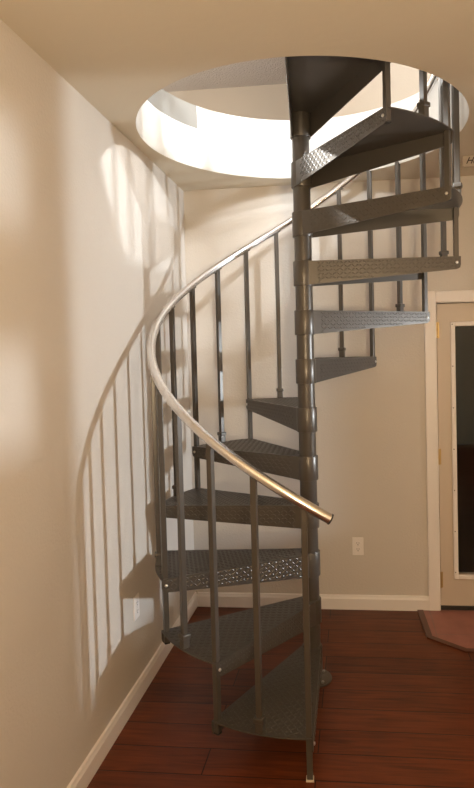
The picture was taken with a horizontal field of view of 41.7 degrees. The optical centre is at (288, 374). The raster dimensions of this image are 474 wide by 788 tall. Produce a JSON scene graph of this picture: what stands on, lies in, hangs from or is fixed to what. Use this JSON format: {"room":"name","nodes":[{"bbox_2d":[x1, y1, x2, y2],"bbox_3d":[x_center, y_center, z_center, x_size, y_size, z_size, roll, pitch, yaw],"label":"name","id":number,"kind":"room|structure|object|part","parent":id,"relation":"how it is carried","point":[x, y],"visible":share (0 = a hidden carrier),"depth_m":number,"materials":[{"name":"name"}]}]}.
{"room":"stairwell","nodes":[
{"label":"stairwell","id":0,"kind":"room"},
{"bbox_2d":[0,19,194,787],"bbox_3d":[-1.063,0.300,0.748,0.120,2.740,6.720,-1,2,6],"label":"wall","id":1,"kind":"structure","parent":0,"point":[92,231],"depth_m":2.38,"materials":[{"name":"beige paint"}]},
{"bbox_2d":[66,592,196,787],"bbox_3d":[-0.957,1.619,0.848,0.016,0.094,6.600,-1,2,6],"label":"baseboard","id":2,"kind":"structure","parent":1,"relation":"attached to","point":[91,764],"depth_m":2.78,"materials":[{"name":"white paint"}]},
{"bbox_2d":[133,592,139,620],"bbox_3d":[-0.738,1.133,3.020,0.009,0.116,0.072,-1,2,6],"label":"electrical outlet","id":3,"kind":"object","parent":1,"relation":"attached to","point":[136,608],"visible":1,"depth_m":3.01,"materials":[{"name":"white plastic"}]},
{"bbox_2d":[162,57,286,91],"bbox_3d":[0.905,-4.039,2.950,9.500,0.100,11.600,-1,2,6],"label":"ceiling","id":4,"kind":"structure","parent":0,"point":[269,71],"depth_m":8.63,"materials":[{"name":"white paint"}]},
{"bbox_2d":[168,84,289,119],"bbox_3d":[1.553,-2.993,8.819,9.500,2.440,0.120,-1,2,6],"label":"wall","id":5,"kind":"structure","parent":0,"point":[267,102],"depth_m":8.95,"materials":[{"name":"beige paint"}]},
{"bbox_2d":[0,0,473,190],"bbox_3d":[2.052,-1.134,0.424,6.440,0.001,6.840,-1,2,6],"label":"ceiling","id":6,"kind":"structure","parent":0,"point":[116,54],"depth_m":2.12,"materials":[{"name":"paint"}]},
{"bbox_2d":[136,81,468,177],"bbox_3d":[0.061,-1.354,3.012,1.570,0.350,1.570,-1,2,6],"label":"trim","id":7,"kind":"structure","parent":6,"relation":"attached to","point":[179,130],"depth_m":3.61,"materials":[{"name":"white paint"}]},
{"bbox_2d":[462,155,473,166],"bbox_3d":[1.169,-1.188,3.419,0.400,0.061,0.014,-1,2,6],"label":"sign","id":8,"kind":"object","parent":6,"relation":"attached to","point":[468,161],"visible":1,"depth_m":3.43,"materials":[{"name":"beige"}]},
{"bbox_2d":[87,607,473,787],"bbox_3d":[2.119,1.653,0.523,6.440,0.100,6.840,-1,2,6],"label":"floor","id":9,"kind":"structure","parent":0,"point":[396,710],"depth_m":2.78,"materials":[{"name":"brown wood"}]},
{"bbox_2d":[147,56,462,781],"bbox_3d":[0.078,-0.493,3.097,1.555,4.104,1.555,0,3,40],"label":"spiral staircase","id":10,"kind":"structure","parent":9,"relation":"on","point":[283,703],"depth_m":2.98,"materials":[{"name":"silver metal"}]},
{"bbox_2d":[155,551,160,565],"bbox_3d":[-0.624,0.888,2.996,0.041,0.060,0.041,-2,2,-11],"label":"socket","id":11,"kind":"object","parent":10,"relation":"attached to","point":[157,553],"depth_m":2.98,"materials":[{"name":"grey metal"}]},
{"bbox_2d":[172,485,176,495],"bbox_3d":[-0.606,0.631,3.377,0.041,0.060,0.041,-1,2,19],"label":"socket","id":12,"kind":"object","parent":10,"relation":"attached to","point":[174,486],"depth_m":3.36,"materials":[{"name":"grey metal"}]},
{"bbox_2d":[178,632,190,648],"bbox_3d":[-0.444,1.140,2.656,0.041,0.060,0.041,-3,3,-42],"label":"socket","id":13,"kind":"object","parent":10,"relation":"attached to","point":[184,637],"depth_m":2.64,"materials":[{"name":"grey metal"}]},
{"bbox_2d":[217,432,225,441],"bbox_3d":[-0.395,0.371,3.692,0.041,0.060,0.041,-3,3,-41],"label":"socket","id":14,"kind":"object","parent":10,"relation":"attached to","point":[221,435],"depth_m":3.68,"materials":[{"name":"grey metal"}]},
{"bbox_2d":[253,714,265,733],"bbox_3d":[-0.112,1.383,2.450,0.041,0.060,0.041,-1,2,18],"label":"socket","id":15,"kind":"object","parent":10,"relation":"attached to","point":[259,727],"depth_m":2.44,"materials":[{"name":"grey metal"}]},
{"bbox_2d":[276,388,283,397],"bbox_3d":[-0.050,0.114,3.855,0.041,0.060,0.041,-2,2,-11],"label":"socket","id":16,"kind":"object","parent":10,"relation":"attached to","point":[279,390],"depth_m":3.84,"materials":[{"name":"grey metal"}]},
{"bbox_3d":[0.066,-0.997,3.079,1.555,3.088,1.555,-1,2,6],"label":"handrail","id":17,"kind":"part","parent":10,"relation":"part of","materials":[{"name":"silver metal"}]},
{"bbox_3d":[0.127,1.552,3.169,0.196,0.010,0.196,-1,2,6],"label":"plate","id":18,"kind":"part","parent":10,"relation":"part of","materials":[{"name":"grey metal"}]},
{"bbox_2d":[338,347,345,356],"bbox_3d":[0.333,-0.138,3.818,0.041,0.060,0.041,-1,2,19],"label":"socket","id":19,"kind":"object","parent":10,"relation":"attached to","point":[341,350],"depth_m":3.80,"materials":[{"name":"grey metal"}]},
{"bbox_2d":[395,304,404,310],"bbox_3d":[0.650,-0.381,3.590,0.041,0.060,0.041,-3,3,-41],"label":"socket","id":20,"kind":"object","parent":10,"relation":"attached to","point":[399,307],"depth_m":3.58,"materials":[{"name":"grey metal"}]},
{"bbox_2d":[417,100,429,115],"bbox_3d":[0.548,-1.070,2.503,0.041,0.060,0.041,-3,3,-40],"label":"socket","id":21,"kind":"object","parent":10,"relation":"attached to","point":[423,106],"depth_m":2.49,"materials":[{"name":"grey metal"}]},
{"bbox_2d":[439,250,448,256],"bbox_3d":[0.813,-0.616,3.229,0.041,0.060,0.041,-2,2,-10],"label":"socket","id":22,"kind":"object","parent":10,"relation":"attached to","point":[443,253],"depth_m":3.21,"materials":[{"name":"grey metal"}]},
{"bbox_2d":[453,182,461,192],"bbox_3d":[0.776,-0.844,2.832,0.041,0.060,0.041,-1,2,20],"label":"socket","id":23,"kind":"object","parent":10,"relation":"attached to","point":[458,185],"depth_m":2.81,"materials":[{"name":"grey metal"}]},
{"bbox_2d":[417,610,473,652],"bbox_3d":[1.403,1.505,3.634,1.218,0.009,0.555,-1,2,6],"label":"trim","id":24,"kind":"structure","parent":9,"relation":"on","point":[421,614],"depth_m":3.56,"materials":[{"name":"brown wood"}]},
{"bbox_2d":[423,610,473,647],"bbox_3d":[1.405,1.506,3.652,1.144,0.006,0.519,-1,2,6],"label":"floor tile","id":25,"kind":"structure","parent":9,"relation":"on","point":[453,626],"depth_m":3.73,"materials":[{"name":"brown tile"}]},
{"bbox_2d":[183,176,473,595],"bbox_3d":[2.439,0.107,3.812,6.440,2.740,0.120,-1,2,6],"label":"wall","id":26,"kind":"structure","parent":0,"point":[371,432],"depth_m":3.99,"materials":[{"name":"beige paint"}]},
{"bbox_2d":[197,592,428,610],"bbox_3d":[0.149,1.478,4.038,1.511,0.094,0.016,-1,2,6],"label":"baseboard","id":27,"kind":"structure","parent":26,"relation":"attached to","point":[225,599],"depth_m":4.01,"materials":[{"name":"white paint"}]},
{"bbox_2d":[352,537,363,554],"bbox_3d":[0.451,1.107,3.995,0.072,0.116,0.009,-1,2,6],"label":"electrical outlet","id":28,"kind":"object","parent":26,"relation":"attached to","point":[357,542],"visible":1,"depth_m":3.99,"materials":[{"name":"white plastic"}]},
{"bbox_2d":[424,290,473,610],"bbox_3d":[1.409,0.481,3.926,1.058,2.035,0.138,-1,2,6],"label":"trim","id":29,"kind":"structure","parent":26,"relation":"attached to","point":[452,296],"depth_m":3.91,"materials":[{"name":"white paint"}]},
{"bbox_2d":[436,303,473,609],"bbox_3d":[1.401,0.523,3.868,0.914,1.955,0.138,-1,2,6],"label":"door","id":30,"kind":"structure","parent":26,"relation":"in","point":[454,321],"depth_m":3.92,"materials":[{"name":"paint"}]},
{"bbox_3d":[1.403,0.477,3.873,0.736,1.633,0.016,-1,2,6],"label":"glazing frame","id":31,"kind":"part","parent":30,"relation":"part of","materials":[{"name":"white paint"}]},
{"bbox_3d":[1.406,0.476,3.898,0.684,1.581,0.006,-1,2,6],"label":"glass pane","id":32,"kind":"part","parent":30,"relation":"part of","materials":[{"name":"black glass"}]},
{"bbox_2d":[332,62,431,117],"bbox_3d":[2.994,-2.897,5.148,5.860,2.440,0.120,-1,2,6],"label":"wall","id":33,"kind":"structure","parent":0,"point":[404,79],"depth_m":5.33,"materials":[{"name":"beige paint"}]}
]}

